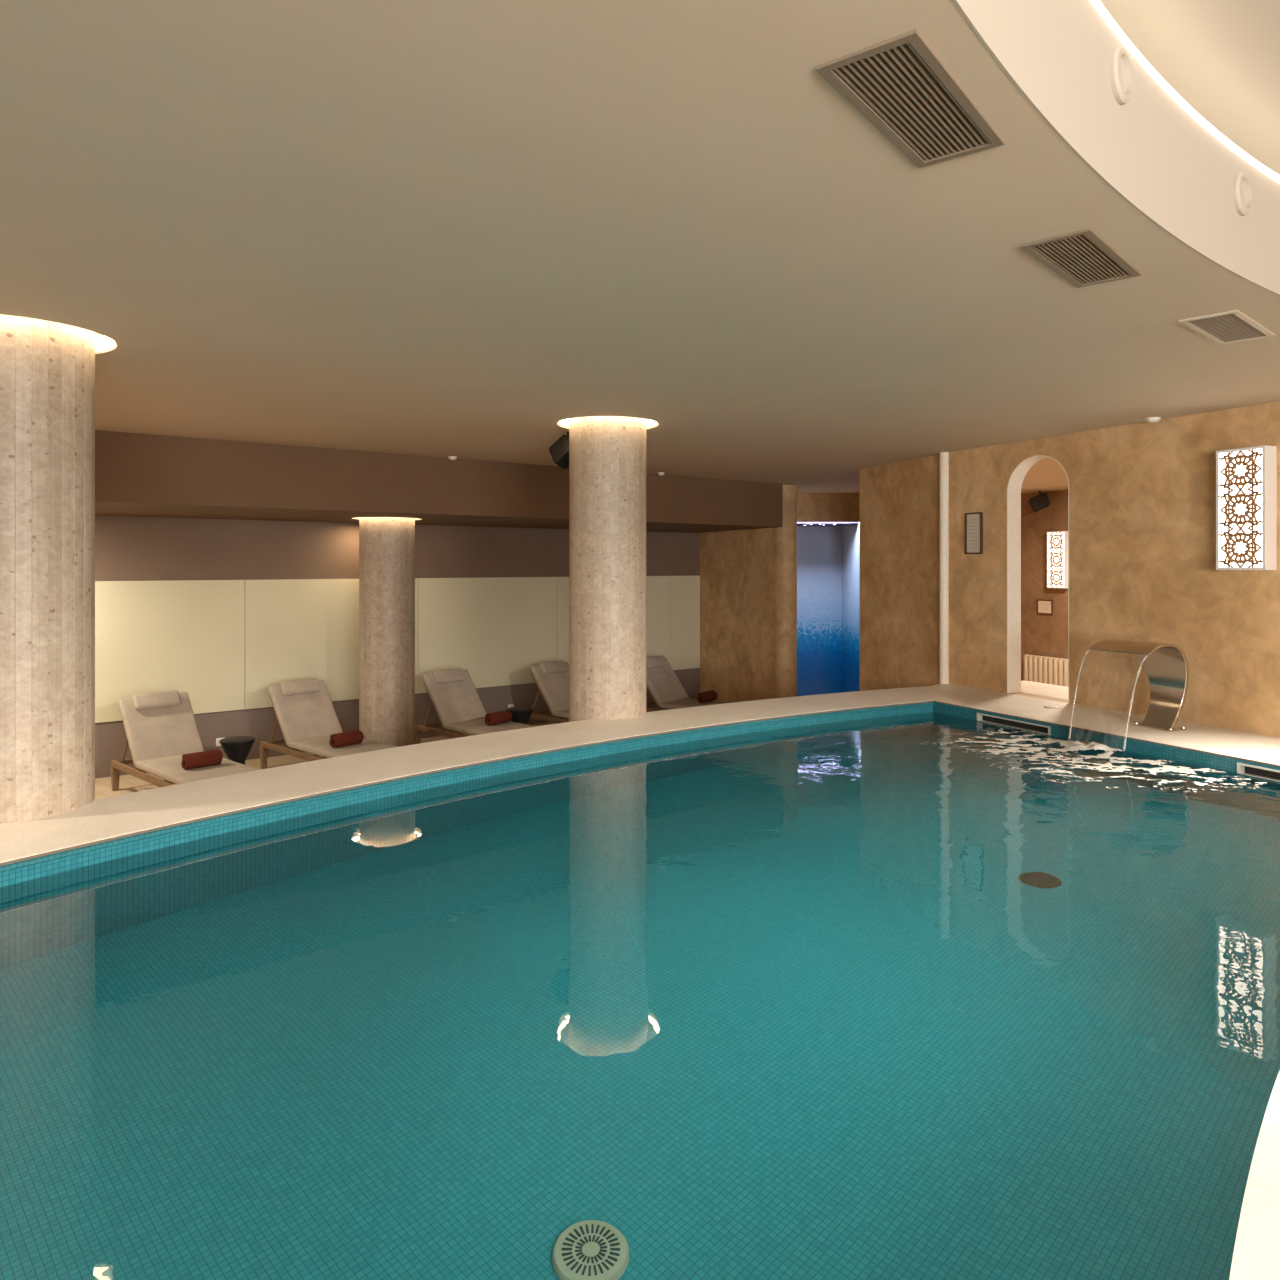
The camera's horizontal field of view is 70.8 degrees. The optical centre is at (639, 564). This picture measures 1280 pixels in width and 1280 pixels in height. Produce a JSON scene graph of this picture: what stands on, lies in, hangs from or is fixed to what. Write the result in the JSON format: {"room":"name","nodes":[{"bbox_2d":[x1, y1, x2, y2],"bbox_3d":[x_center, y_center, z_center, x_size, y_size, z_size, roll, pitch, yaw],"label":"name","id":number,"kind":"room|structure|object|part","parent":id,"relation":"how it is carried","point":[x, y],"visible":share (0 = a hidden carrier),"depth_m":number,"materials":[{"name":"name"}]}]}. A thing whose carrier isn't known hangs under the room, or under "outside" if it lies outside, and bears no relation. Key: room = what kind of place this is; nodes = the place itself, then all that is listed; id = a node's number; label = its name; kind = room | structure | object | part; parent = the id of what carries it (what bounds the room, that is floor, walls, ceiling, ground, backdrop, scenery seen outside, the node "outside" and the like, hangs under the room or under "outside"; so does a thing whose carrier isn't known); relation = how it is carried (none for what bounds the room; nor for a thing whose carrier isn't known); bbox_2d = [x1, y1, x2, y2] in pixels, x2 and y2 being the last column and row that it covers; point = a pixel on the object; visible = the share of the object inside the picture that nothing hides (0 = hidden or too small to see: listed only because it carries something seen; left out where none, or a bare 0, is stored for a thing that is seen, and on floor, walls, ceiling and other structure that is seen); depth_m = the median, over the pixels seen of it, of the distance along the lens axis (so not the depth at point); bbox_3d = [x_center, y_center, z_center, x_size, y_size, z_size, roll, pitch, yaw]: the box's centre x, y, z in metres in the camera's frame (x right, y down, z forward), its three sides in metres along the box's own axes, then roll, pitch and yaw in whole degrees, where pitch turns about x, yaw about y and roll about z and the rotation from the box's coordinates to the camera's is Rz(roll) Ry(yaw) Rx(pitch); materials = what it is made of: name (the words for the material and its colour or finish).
{"room":"indoor swimming pool","nodes":[
{"label":"indoor swimming pool","id":0,"kind":"room"},
{"bbox_2d":[95,722,555,798],"bbox_3d":[0.500,2.274,6.250,20.000,0.100,22.500,0,0,0],"label":"floor","id":1,"kind":"structure","parent":0,"point":[129,783],"depth_m":9.33,"materials":[{"name":"tile"}]},
{"bbox_2d":[0,315,116,823],"bbox_3d":[-2.955,0.479,4.300,0.788,3.490,0.788,0,0,0],"label":"stone column","id":2,"kind":"structure","parent":1,"relation":"on","point":[47,368],"depth_m":4.11,"materials":[{"name":"stone"}]},
{"bbox_2d":[95,336,113,346],"bbox_3d":[-2.955,-1.151,4.300,0.782,0.040,0.782,0,0,0],"label":"ring light","id":3,"kind":"object","parent":2,"relation":"attached to","point":[100,341],"depth_m":4.62,"materials":[{"name":"beige plastic"}]},
{"bbox_2d":[110,691,257,790],"bbox_3d":[-4.274,1.748,8.473,1.949,0.952,0.678,0,0,42],"label":"sun lounger","id":4,"kind":"object","parent":1,"relation":"on","point":[160,727],"visible":0.7,"depth_m":8.74,"materials":[{"name":"beige fabric"}]},
{"bbox_3d":[-5.176,2.099,8.878,0.068,0.250,0.068,0,0,42],"label":"leg","id":5,"kind":"part","parent":4,"relation":"part of","materials":[{"name":"brown wood"}]},
{"bbox_3d":[-4.743,1.673,8.897,0.486,0.552,0.608,0,0,42],"label":"backrest frame","id":6,"kind":"part","parent":4,"relation":"part of","materials":[{"name":"brown wood"}]},
{"bbox_3d":[-4.271,1.956,8.470,1.940,0.065,0.670,0,0,42],"label":"frame","id":7,"kind":"part","parent":4,"relation":"part of","materials":[{"name":"brown wood"}]},
{"bbox_2d":[132,691,180,709],"bbox_3d":[-4.803,1.346,8.952,0.130,0.148,0.430,0,0,42],"label":"pillow","id":8,"kind":"object","parent":4,"relation":"on","point":[168,700],"depth_m":8.93,"materials":[{"name":"beige fabric"}]},
{"bbox_2d":[118,692,203,765],"bbox_3d":[-4.709,1.605,8.866,0.491,0.605,0.640,0,0,42],"label":"cushion","id":9,"kind":"object","parent":4,"relation":"on","point":[157,725],"depth_m":8.82,"materials":[{"name":"beige fabric"}]},
{"bbox_2d":[135,751,257,783],"bbox_3d":[-4.056,1.881,8.275,1.340,0.080,0.640,0,0,42],"label":"seat cushion","id":10,"kind":"object","parent":4,"relation":"on","point":[167,766],"depth_m":8.18,"materials":[{"name":"beige fabric"}]},
{"bbox_2d":[181,749,222,769],"bbox_3d":[-3.987,1.771,8.197,0.138,0.138,0.318,0,0,42],"label":"rolled towel","id":11,"kind":"object","parent":4,"relation":"on","point":[211,757],"visible":1,"depth_m":8.14,"materials":[{"name":"red fabric"}]},
{"bbox_2d":[219,736,254,764],"bbox_3d":[-4.100,1.999,9.170,0.336,0.450,0.336,0,0,0],"label":"stool","id":12,"kind":"object","parent":1,"relation":"on","point":[237,749],"visible":0.62,"depth_m":9.08,"materials":[{"name":"black plastic"}]},
{"bbox_2d":[259,679,398,768],"bbox_3d":[-3.214,1.748,9.443,1.949,0.952,0.678,0,0,42],"label":"sun lounger","id":13,"kind":"object","parent":1,"relation":"on","point":[306,716],"visible":0.75,"depth_m":9.71,"materials":[{"name":"beige fabric"}]},
{"bbox_3d":[-4.116,2.099,9.848,0.068,0.250,0.068,0,0,42],"label":"leg","id":14,"kind":"part","parent":13,"relation":"part of","materials":[{"name":"brown wood"}]},
{"bbox_3d":[-3.683,1.673,9.867,0.486,0.552,0.608,0,0,42],"label":"backrest frame","id":15,"kind":"part","parent":13,"relation":"part of","materials":[{"name":"brown wood"}]},
{"bbox_3d":[-3.211,1.956,9.440,1.940,0.065,0.670,0,0,42],"label":"frame","id":16,"kind":"part","parent":13,"relation":"part of","materials":[{"name":"brown wood"}]},
{"bbox_2d":[280,679,320,695],"bbox_3d":[-3.743,1.346,9.922,0.130,0.148,0.430,0,0,42],"label":"pillow","id":17,"kind":"object","parent":13,"relation":"on","point":[304,687],"depth_m":9.90,"materials":[{"name":"beige fabric"}]},
{"bbox_2d":[268,680,342,745],"bbox_3d":[-3.649,1.605,9.836,0.491,0.605,0.640,0,0,42],"label":"cushion","id":18,"kind":"object","parent":13,"relation":"on","point":[304,709],"depth_m":9.78,"materials":[{"name":"beige fabric"}]},
{"bbox_2d":[288,735,398,757],"bbox_3d":[-2.996,1.881,9.245,1.340,0.080,0.640,0,0,42],"label":"seat cushion","id":19,"kind":"object","parent":13,"relation":"on","point":[319,745],"depth_m":9.19,"materials":[{"name":"beige fabric"}]},
{"bbox_2d":[329,730,363,747],"bbox_3d":[-2.987,1.771,9.168,0.138,0.138,0.318,0,0,38],"label":"rolled towel","id":20,"kind":"object","parent":13,"relation":"on","point":[348,738],"visible":1,"depth_m":9.11,"materials":[{"name":"red fabric"}]},
{"bbox_2d":[352,517,420,746],"bbox_3d":[-2.830,0.769,10.080,0.758,2.910,0.758,0,0,0],"label":"stone column","id":21,"kind":"structure","parent":1,"relation":"on","point":[386,544],"depth_m":9.82,"materials":[{"name":"stone"}]},
{"bbox_2d":[415,668,535,743],"bbox_3d":[-1.784,1.748,10.453,1.949,0.952,0.678,0,0,42],"label":"sun lounger","id":22,"kind":"object","parent":1,"relation":"on","point":[457,704],"visible":0.74,"depth_m":10.72,"materials":[{"name":"beige fabric"}]},
{"bbox_3d":[-2.686,2.099,10.858,0.068,0.250,0.068,0,0,42],"label":"leg","id":23,"kind":"part","parent":22,"relation":"part of","materials":[{"name":"brown wood"}]},
{"bbox_3d":[-2.253,1.673,10.877,0.486,0.552,0.608,0,0,42],"label":"backrest frame","id":24,"kind":"part","parent":22,"relation":"part of","materials":[{"name":"brown wood"}]},
{"bbox_3d":[-1.781,1.956,10.450,1.940,0.065,0.670,0,0,42],"label":"frame","id":25,"kind":"part","parent":22,"relation":"part of","materials":[{"name":"brown wood"}]},
{"bbox_2d":[433,668,465,683],"bbox_3d":[-2.313,1.346,10.932,0.130,0.148,0.430,0,0,42],"label":"pillow","id":26,"kind":"object","parent":22,"relation":"on","point":[447,676],"depth_m":10.90,"materials":[{"name":"beige fabric"}]},
{"bbox_2d":[422,670,486,727],"bbox_3d":[-2.219,1.605,10.846,0.491,0.605,0.640,0,0,42],"label":"cushion","id":27,"kind":"object","parent":22,"relation":"on","point":[454,697],"depth_m":10.78,"materials":[{"name":"beige fabric"}]},
{"bbox_2d":[445,718,535,734],"bbox_3d":[-1.566,1.881,10.255,1.340,0.080,0.640,0,0,42],"label":"seat cushion","id":28,"kind":"object","parent":22,"relation":"on","point":[471,726],"depth_m":10.33,"materials":[{"name":"beige fabric"}]},
{"bbox_2d":[485,710,511,725],"bbox_3d":[-1.637,1.771,10.418,0.138,0.138,0.318,0,0,36],"label":"rolled towel","id":29,"kind":"object","parent":22,"relation":"on","point":[495,718],"visible":1,"depth_m":10.34,"materials":[{"name":"red fabric"}]},
{"bbox_2d":[506,707,533,723],"bbox_3d":[-1.480,1.999,11.100,0.336,0.450,0.336,0,0,0],"label":"stool","id":30,"kind":"object","parent":1,"relation":"on","point":[522,715],"visible":0.47,"depth_m":10.99,"materials":[{"name":"black plastic"}]},
{"bbox_2d":[527,660,568,724],"bbox_3d":[-0.604,1.748,11.363,1.949,0.952,0.678,0,0,42],"label":"sun lounger","id":31,"kind":"object","parent":1,"relation":"on","point":[551,678],"visible":0.44,"depth_m":11.62,"materials":[{"name":"beige fabric"}]},
{"bbox_3d":[-1.073,1.673,11.787,0.486,0.552,0.608,0,0,42],"label":"backrest frame","id":32,"kind":"part","parent":31,"relation":"part of","materials":[{"name":"brown wood"}]},
{"bbox_3d":[-0.601,1.956,11.360,1.940,0.065,0.670,0,0,42],"label":"frame","id":33,"kind":"part","parent":31,"relation":"part of","materials":[{"name":"brown wood"}]},
{"bbox_2d":[539,660,567,673],"bbox_3d":[-1.133,1.346,11.842,0.130,0.148,0.430,0,0,42],"label":"pillow","id":34,"kind":"object","parent":31,"relation":"on","point":[551,667],"depth_m":11.80,"materials":[{"name":"beige fabric"}]},
{"bbox_2d":[554,709,568,718],"bbox_3d":[-0.386,1.881,11.165,1.340,0.080,0.640,0,0,42],"label":"seat cushion","id":35,"kind":"object","parent":31,"relation":"on","point":[558,713],"depth_m":11.32,"materials":[{"name":"beige fabric"}]},
{"bbox_2d":[557,416,657,721],"bbox_3d":[-0.250,0.479,7.020,0.788,3.490,0.788,0,0,0],"label":"stone column","id":36,"kind":"structure","parent":1,"relation":"on","point":[607,454],"depth_m":6.76,"materials":[{"name":"stone"}]},
{"bbox_2d":[560,419,654,424],"bbox_3d":[-0.250,-1.151,7.020,0.782,0.040,0.782,0,0,0],"label":"ring light","id":37,"kind":"object","parent":36,"relation":"attached to","point":[564,422],"depth_m":7.16,"materials":[{"name":"beige plastic"}]},
{"bbox_2d":[646,655,725,711],"bbox_3d":[0.755,1.748,12.038,1.949,0.952,0.678,0,0,40],"label":"sun lounger","id":38,"kind":"object","parent":1,"relation":"on","point":[663,685],"visible":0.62,"depth_m":12.30,"materials":[{"name":"beige fabric"}]},
{"bbox_3d":[0.274,1.673,12.448,0.486,0.552,0.608,0,0,40],"label":"backrest frame","id":39,"kind":"part","parent":38,"relation":"part of","materials":[{"name":"brown wood"}]},
{"bbox_2d":[646,655,667,668],"bbox_3d":[0.213,1.346,12.501,0.130,0.148,0.430,0,0,40],"label":"pillow","id":40,"kind":"object","parent":38,"relation":"on","point":[652,662],"depth_m":12.47,"materials":[{"name":"beige fabric"}]},
{"bbox_3d":[0.759,1.956,12.035,1.940,0.065,0.670,0,0,40],"label":"frame","id":41,"kind":"part","parent":38,"relation":"part of","materials":[{"name":"brown wood"}]},
{"bbox_2d":[646,657,688,706],"bbox_3d":[0.309,1.605,12.418,0.491,0.605,0.640,0,0,40],"label":"cushion","id":42,"kind":"object","parent":38,"relation":"on","point":[663,685],"depth_m":12.35,"materials":[{"name":"beige fabric"}]},
{"bbox_2d":[660,698,725,708],"bbox_3d":[0.980,1.881,11.847,1.340,0.080,0.640,0,0,40],"label":"seat cushion","id":43,"kind":"object","parent":38,"relation":"on","point":[665,703],"depth_m":12.00,"materials":[{"name":"beige fabric"}]},
{"bbox_2d":[697,690,716,702],"bbox_3d":[0.903,1.771,12.098,0.138,0.138,0.318,0,0,35],"label":"rolled towel","id":44,"kind":"object","parent":38,"relation":"on","point":[707,696],"visible":1,"depth_m":12.01,"materials":[{"name":"red fabric"}]},
{"bbox_2d":[1024,654,1067,686],"bbox_3d":[6.119,1.789,13.032,0.100,0.870,1.332,0,0,-25],"label":"radiator","id":45,"kind":"object","parent":1,"relation":"on","point":[1040,669],"visible":0.34,"depth_m":13.24,"materials":[{"name":"beige metal"}]},
{"bbox_3d":[-0.059,1.696,2.441,11.179,1.057,12.754,0,0,0],"label":"surround","id":46,"kind":"object","parent":1,"relation":"on","visible":0},
{"bbox_2d":[0,684,1279,862],"bbox_3d":[-1.282,1.155,2.364,14.359,0.002,6.176,0,0,-35],"label":"pool deck","id":47,"kind":"object","parent":46,"relation":"on","point":[118,815],"visible":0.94,"depth_m":5.60,"materials":[{"name":"stone"}]},
{"bbox_2d":[1044,705,1059,708],"bbox_3d":[3.334,1.150,7.287,0.120,0.008,0.120,0,0,0],"label":"cap","id":48,"kind":"object","parent":47,"relation":"on","point":[1047,706],"visible":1,"depth_m":7.26,"materials":[{"name":"white metal"}]},
{"bbox_2d":[1088,639,1188,731],"bbox_3d":[3.535,0.849,6.315,0.552,0.629,0.460,0,0,-25],"label":"spout","id":49,"kind":"object","parent":47,"relation":"on","point":[1166,665],"visible":0.99,"depth_m":6.35,"materials":[{"name":"silver metal"}]},
{"bbox_3d":[3.685,1.148,6.385,0.170,0.012,0.290,0,0,-25],"label":"plate","id":50,"kind":"part","parent":49,"relation":"part of","materials":[{"name":"silver metal"}]},
{"bbox_2d":[95,515,699,723],"bbox_3d":[-3.720,0.514,10.992,12.200,3.420,0.200,0,0,-37],"label":"wall","id":51,"kind":"structure","parent":0,"point":[127,548],"depth_m":10.68,"materials":[{"name":"paint"}]},
{"bbox_2d":[95,580,244,722],"bbox_3d":[-5.335,0.906,9.626,2.079,1.475,0.022,0,0,-37],"label":"glass panel","id":52,"kind":"object","parent":51,"relation":"attached to","point":[188,636],"visible":0.62,"depth_m":9.79,"materials":[{"name":"beige glass"}]},
{"bbox_2d":[216,738,223,745],"bbox_3d":[-4.706,1.984,10.093,0.090,0.090,0.014,0,0,-37],"label":"wall socket","id":53,"kind":"object","parent":51,"relation":"attached to","point":[217,739],"visible":0.66,"depth_m":10.08,"materials":[{"name":"white plastic"}]},
{"bbox_2d":[245,578,417,708],"bbox_3d":[-3.675,0.906,10.887,2.079,1.475,0.022,0,0,-37],"label":"glass panel","id":54,"kind":"object","parent":51,"relation":"attached to","point":[296,629],"visible":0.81,"depth_m":10.64,"materials":[{"name":"beige glass"}]},
{"bbox_2d":[95,668,699,778],"bbox_3d":[-3.696,1.939,10.878,11.700,0.570,0.012,0,0,-37],"label":"baseboard","id":55,"kind":"structure","parent":51,"relation":"attached to","point":[110,737],"depth_m":10.42,"materials":[{"name":"paint"}]},
{"bbox_2d":[418,577,556,693],"bbox_3d":[-2.015,0.906,12.149,2.079,1.475,0.022,0,0,-37],"label":"glass panel","id":56,"kind":"object","parent":51,"relation":"attached to","point":[494,629],"visible":0.81,"depth_m":12.12,"materials":[{"name":"beige glass"}]},
{"bbox_2d":[557,576,670,664],"bbox_3d":[-0.355,0.906,13.411,2.079,1.475,0.022,0,0,-37],"label":"glass panel","id":57,"kind":"object","parent":51,"relation":"attached to","point":[658,588],"visible":0.38,"depth_m":13.81,"materials":[{"name":"beige glass"}]},
{"bbox_2d":[671,576,699,669],"bbox_3d":[0.716,0.906,14.225,0.599,1.475,0.022,0,0,-37],"label":"glass panel","id":58,"kind":"object","parent":51,"relation":"attached to","point":[685,590],"visible":0.88,"depth_m":14.21,"materials":[{"name":"beige glass"}]},
{"bbox_2d":[0,0,1279,493],"bbox_3d":[0.500,-1.246,6.250,20.000,0.300,22.500,0,0,0],"label":"ceiling","id":59,"kind":"structure","parent":0,"point":[461,229],"depth_m":3.06,"materials":[{"name":"paint"}]},
{"bbox_2d":[95,430,782,532],"bbox_3d":[-3.174,-0.816,9.792,12.793,0.600,2.422,0,0,-37],"label":"beam","id":60,"kind":"structure","parent":59,"relation":"attached to","point":[137,474],"depth_m":8.80,"materials":[{"name":"beige paint"}]},
{"bbox_2d":[549,432,568,468],"bbox_3d":[-0.615,-0.939,7.360,0.277,0.324,0.243,0,0,20],"label":"loudspeaker","id":61,"kind":"object","parent":59,"relation":"hanging from","point":[559,451],"visible":0.66,"depth_m":7.29,"materials":[{"name":"black plastic"}]},
{"bbox_2d":[816,29,1003,167],"bbox_3d":[0.665,-1.147,2.154,0.225,0.118,0.620,0,0,38],"label":"ceiling vent","id":62,"kind":"object","parent":59,"relation":"in","point":[899,83],"visible":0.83,"depth_m":2.11,"materials":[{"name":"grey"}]},
{"bbox_2d":[1028,491,1049,511],"bbox_3d":[5.878,-0.951,13.263,0.297,0.331,0.211,0,0,13],"label":"loudspeaker","id":63,"kind":"object","parent":59,"relation":"hanging from","point":[1038,502],"visible":0.93,"depth_m":13.19,"materials":[{"name":"black plastic"}]},
{"bbox_2d":[1030,493,1048,508],"bbox_3d":[5.854,-0.932,13.183,0.261,0.243,0.044,0,0,13],"label":"grille","id":64,"kind":"object","parent":63,"relation":"attached to","point":[1040,501],"depth_m":13.18,"materials":[{"name":"black plastic"}]},
{"bbox_2d":[1020,228,1140,287],"bbox_3d":[1.592,-1.147,3.232,0.225,0.118,0.620,0,0,43],"label":"ceiling vent","id":65,"kind":"object","parent":59,"relation":"in","point":[1082,258],"visible":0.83,"depth_m":3.21,"materials":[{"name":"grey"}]},
{"bbox_2d":[952,0,1279,295],"bbox_3d":[0.847,-1.413,0.843,1.720,0.636,10.676,0,0,34],"label":"ceiling recess edge","id":66,"kind":"structure","parent":59,"relation":"attached to","point":[1148,149],"depth_m":2.73,"materials":[{"name":"beige paint"}]},
{"bbox_2d":[1109,46,1132,104],"bbox_3d":[1.405,-1.429,2.629,0.026,0.156,0.156,0,0,45],"label":"air vent","id":67,"kind":"object","parent":66,"relation":"attached to","point":[1120,67],"visible":1,"depth_m":2.61,"materials":[{"name":"beige paint"}]},
{"bbox_2d":[1090,0,1279,182],"bbox_3d":[0.892,-1.560,0.813,1.589,0.025,10.480,0,0,34],"label":"light strip","id":68,"kind":"object","parent":66,"relation":"attached to","point":[1098,5],"visible":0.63,"depth_m":2.98,"materials":[{"name":"beige plastic"}]},
{"bbox_2d":[1232,172,1252,215],"bbox_3d":[2.275,-1.401,3.399,0.156,0.156,0.026,0,0,-38],"label":"air vent","id":69,"kind":"object","parent":66,"relation":"attached to","point":[1242,191],"visible":1,"depth_m":3.38,"materials":[{"name":"beige paint"}]},
{"bbox_2d":[1145,417,1160,422],"bbox_3d":[3.830,-1.081,6.720,0.100,0.030,0.100,0,0,0],"label":"ceiling detector","id":70,"kind":"object","parent":59,"relation":"attached to","point":[1151,419],"visible":1,"depth_m":6.69,"materials":[{"name":"white plastic"}]},
{"bbox_2d":[1179,310,1274,344],"bbox_3d":[2.716,-1.147,4.153,0.620,0.118,0.225,0,0,-42],"label":"ceiling vent","id":71,"kind":"object","parent":59,"relation":"in","point":[1233,326],"visible":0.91,"depth_m":4.13,"materials":[{"name":"beige metal"}]},
{"bbox_2d":[0,702,1279,887],"bbox_3d":[-0.385,1.649,1.879,5.376,0.970,14.727,0,0,33],"label":"wall","id":72,"kind":"structure","parent":0,"point":[39,867],"depth_m":5.25,"materials":[{"name":"teal tile"}]},
{"bbox_2d":[0,701,932,865],"bbox_3d":[-2.042,1.163,2.398,1.967,0.014,13.786,0,0,33],"label":"trim","id":73,"kind":"structure","parent":72,"relation":"on","point":[494,760],"depth_m":4.82,"materials":[{"name":"beige stone"}]},
{"bbox_2d":[977,713,1050,734],"bbox_3d":[2.886,1.218,6.930,0.066,0.064,0.700,0,0,-26],"label":"skimmer slot","id":74,"kind":"object","parent":72,"relation":"attached to","point":[1042,729],"visible":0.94,"depth_m":6.93,"materials":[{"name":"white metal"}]},
{"bbox_2d":[933,701,1279,766],"bbox_3d":[3.356,1.161,5.880,0.001,0.010,3.980,0,0,-26],"label":"trim","id":75,"kind":"structure","parent":72,"relation":"on","point":[933,701],"depth_m":6.07,"materials":[{"name":"white stone"}]},
{"bbox_2d":[1237,763,1279,781],"bbox_3d":[3.763,1.218,5.099,0.066,0.064,0.700,0,0,-26],"label":"skimmer slot","id":76,"kind":"object","parent":72,"relation":"attached to","point":[1245,769],"visible":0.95,"depth_m":5.33,"materials":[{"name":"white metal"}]},
{"bbox_2d":[0,712,1279,1279],"bbox_3d":[-0.355,1.254,1.842,9.147,0.001,11.669,0,0,0],"label":"pool water","id":77,"kind":"object","parent":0,"point":[862,999],"visible":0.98,"depth_m":2.46,"materials":[{"name":"teal liquid"}]},
{"bbox_2d":[920,728,1265,791],"bbox_3d":[2.719,1.226,5.835,1.174,0.050,2.073,0,0,-26],"label":"foam","id":78,"kind":"object","parent":77,"relation":"on","point":[1070,745],"visible":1,"depth_m":5.83,"materials":[{"name":"grey"}]},
{"bbox_2d":[1068,650,1147,750],"bbox_3d":[3.187,0.911,6.152,0.225,0.620,0.458,0,0,-25],"label":"water","id":79,"kind":"object","parent":78,"relation":"on","point":[1087,651],"visible":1,"depth_m":5.98,"materials":[{"name":"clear liquid"}]},
{"bbox_2d":[700,528,772,702],"bbox_3d":[1.529,0.539,13.557,0.330,3.370,2.246,0,0,-24],"label":"wall","id":80,"kind":"structure","parent":0,"point":[736,566],"depth_m":13.37,"materials":[{"name":"paint"}]},
{"bbox_2d":[773,485,796,698],"bbox_3d":[2.034,0.544,12.435,0.330,3.360,0.215,0,0,-24],"label":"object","id":81,"kind":"structure","parent":80,"relation":"attached to","point":[785,537],"depth_m":12.34,"materials":[{"name":"paint"}]},
{"bbox_2d":[797,526,841,695],"bbox_3d":[2.400,0.689,15.275,2.200,3.070,0.150,0,0,0],"label":"wall","id":82,"kind":"structure","parent":0,"point":[819,548],"depth_m":15.20,"materials":[{"name":"blue tile"}]},
{"bbox_2d":[797,522,858,525],"bbox_3d":[2.400,-0.673,14.660,2.200,0.045,1.280,0,0,0],"label":"light strip","id":83,"kind":"object","parent":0,"point":[798,523],"visible":0.25,"depth_m":14.12,"materials":[{"name":"white"}]},
{"bbox_2d":[797,493,859,521],"bbox_3d":[2.800,-0.901,13.725,2.200,0.490,0.150,0,0,0],"label":"lintel","id":84,"kind":"object","parent":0,"point":[811,507],"visible":0.25,"depth_m":13.65,"materials":[{"name":"paint"}]},
{"bbox_2d":[842,522,859,691],"bbox_3d":[3.480,0.689,14.500,0.140,3.070,1.400,0,0,0],"label":"wall","id":85,"kind":"structure","parent":0,"point":[850,534],"depth_m":14.51,"materials":[{"name":"blue tile"}]},
{"bbox_2d":[860,454,939,690],"bbox_3d":[2.827,0.539,9.588,0.160,3.370,1.598,0,0,-17],"label":"wall","id":86,"kind":"structure","parent":0,"point":[899,501],"depth_m":9.55,"materials":[{"name":"paint"}]},
{"bbox_2d":[1021,489,1067,680],"bbox_3d":[6.767,0.539,12.037,0.150,3.370,7.700,0,0,-25],"label":"wall","id":87,"kind":"structure","parent":0,"point":[1046,635],"depth_m":13.51,"materials":[{"name":"brown paint"}]},
{"bbox_2d":[1037,600,1052,613],"bbox_3d":[6.032,0.624,13.405,0.022,0.210,0.270,0,0,-25],"label":"framed notice","id":88,"kind":"object","parent":87,"relation":"attached to","point":[1043,606],"visible":1,"depth_m":13.40,"materials":[{"name":"beige paper"}]},
{"bbox_2d":[1047,531,1067,587],"bbox_3d":[6.112,-0.076,13.155,0.090,0.830,0.325,0,0,-25],"label":"lamp","id":89,"kind":"object","parent":87,"relation":"attached to","point":[1057,541],"visible":0.99,"depth_m":13.11,"materials":[{"name":"white"}]},
{"bbox_2d":[1021,681,1067,699],"bbox_3d":[3.988,1.689,7.836,0.710,1.070,2.200,0,0,-25],"label":"platform","id":90,"kind":"object","parent":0,"point":[1056,691],"visible":0.06,"depth_m":8.34,"materials":[{"name":"stone"}]},
{"bbox_2d":[949,401,1279,736],"bbox_3d":[5.997,0.529,2.538,0.160,3.350,13.901,0,0,-25],"label":"wall","id":91,"kind":"structure","parent":0,"point":[1142,496],"depth_m":6.94,"materials":[{"name":"paint"}]},
{"bbox_2d":[939,452,948,683],"bbox_3d":[2.968,0.019,8.780,0.090,2.270,0.090,0,0,0],"label":"trim","id":92,"kind":"structure","parent":91,"relation":"attached to","point":[943,456],"depth_m":8.74,"materials":[{"name":"paint"}]},
{"bbox_2d":[965,512,982,553],"bbox_3d":[3.134,-0.297,8.446,0.022,0.388,0.200,0,0,-25],"label":"framed notice","id":93,"kind":"object","parent":91,"relation":"attached to","point":[973,521],"visible":1,"depth_m":8.44,"materials":[{"name":"white paper"}]},
{"bbox_2d":[1007,455,1068,702],"bbox_3d":[3.518,0.101,7.844,0.166,2.106,0.654,0,0,-25],"label":"lining","id":94,"kind":"object","parent":91,"relation":"attached to","point":[1014,486],"visible":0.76,"depth_m":8.12,"materials":[{"name":"paint"}]},
{"bbox_2d":[1216,445,1275,569],"bbox_3d":[4.146,-0.381,6.160,0.125,0.830,0.325,0,0,-25],"label":"lamp","id":95,"kind":"object","parent":91,"relation":"attached to","point":[1245,477],"visible":1,"depth_m":6.11,"materials":[{"name":"white"}]},
{"bbox_2d":[1220,449,1261,566],"bbox_3d":[4.101,-0.381,6.139,0.004,0.794,0.289,0,0,-25],"label":"diffuser","id":96,"kind":"object","parent":95,"relation":"attached to","point":[1240,469],"depth_m":6.13,"materials":[{"name":"beige"}]},
{"bbox_2d":[1099,0,1279,172],"bbox_3d":[2.101,-1.781,-0.009,4.753,0.100,10.934,0,0,34],"label":"ceiling","id":97,"kind":"structure","parent":0,"point":[1222,57],"depth_m":3.05,"materials":[{"name":"beige paint"}]},
{"bbox_3d":[4.125,1.705,-0.237,10.151,1.039,8.726,0,0,0],"label":"floor","id":98,"kind":"structure","parent":0,"visible":0},
{"bbox_2d":[1229,1071,1279,1279],"bbox_3d":[1.273,1.169,0.278,1.883,0.030,9.749,0,0,33],"label":"pool deck","id":99,"kind":"object","parent":98,"relation":"on","point":[1256,1254],"visible":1,"depth_m":1.61,"materials":[{"name":"stone"}]}
]}

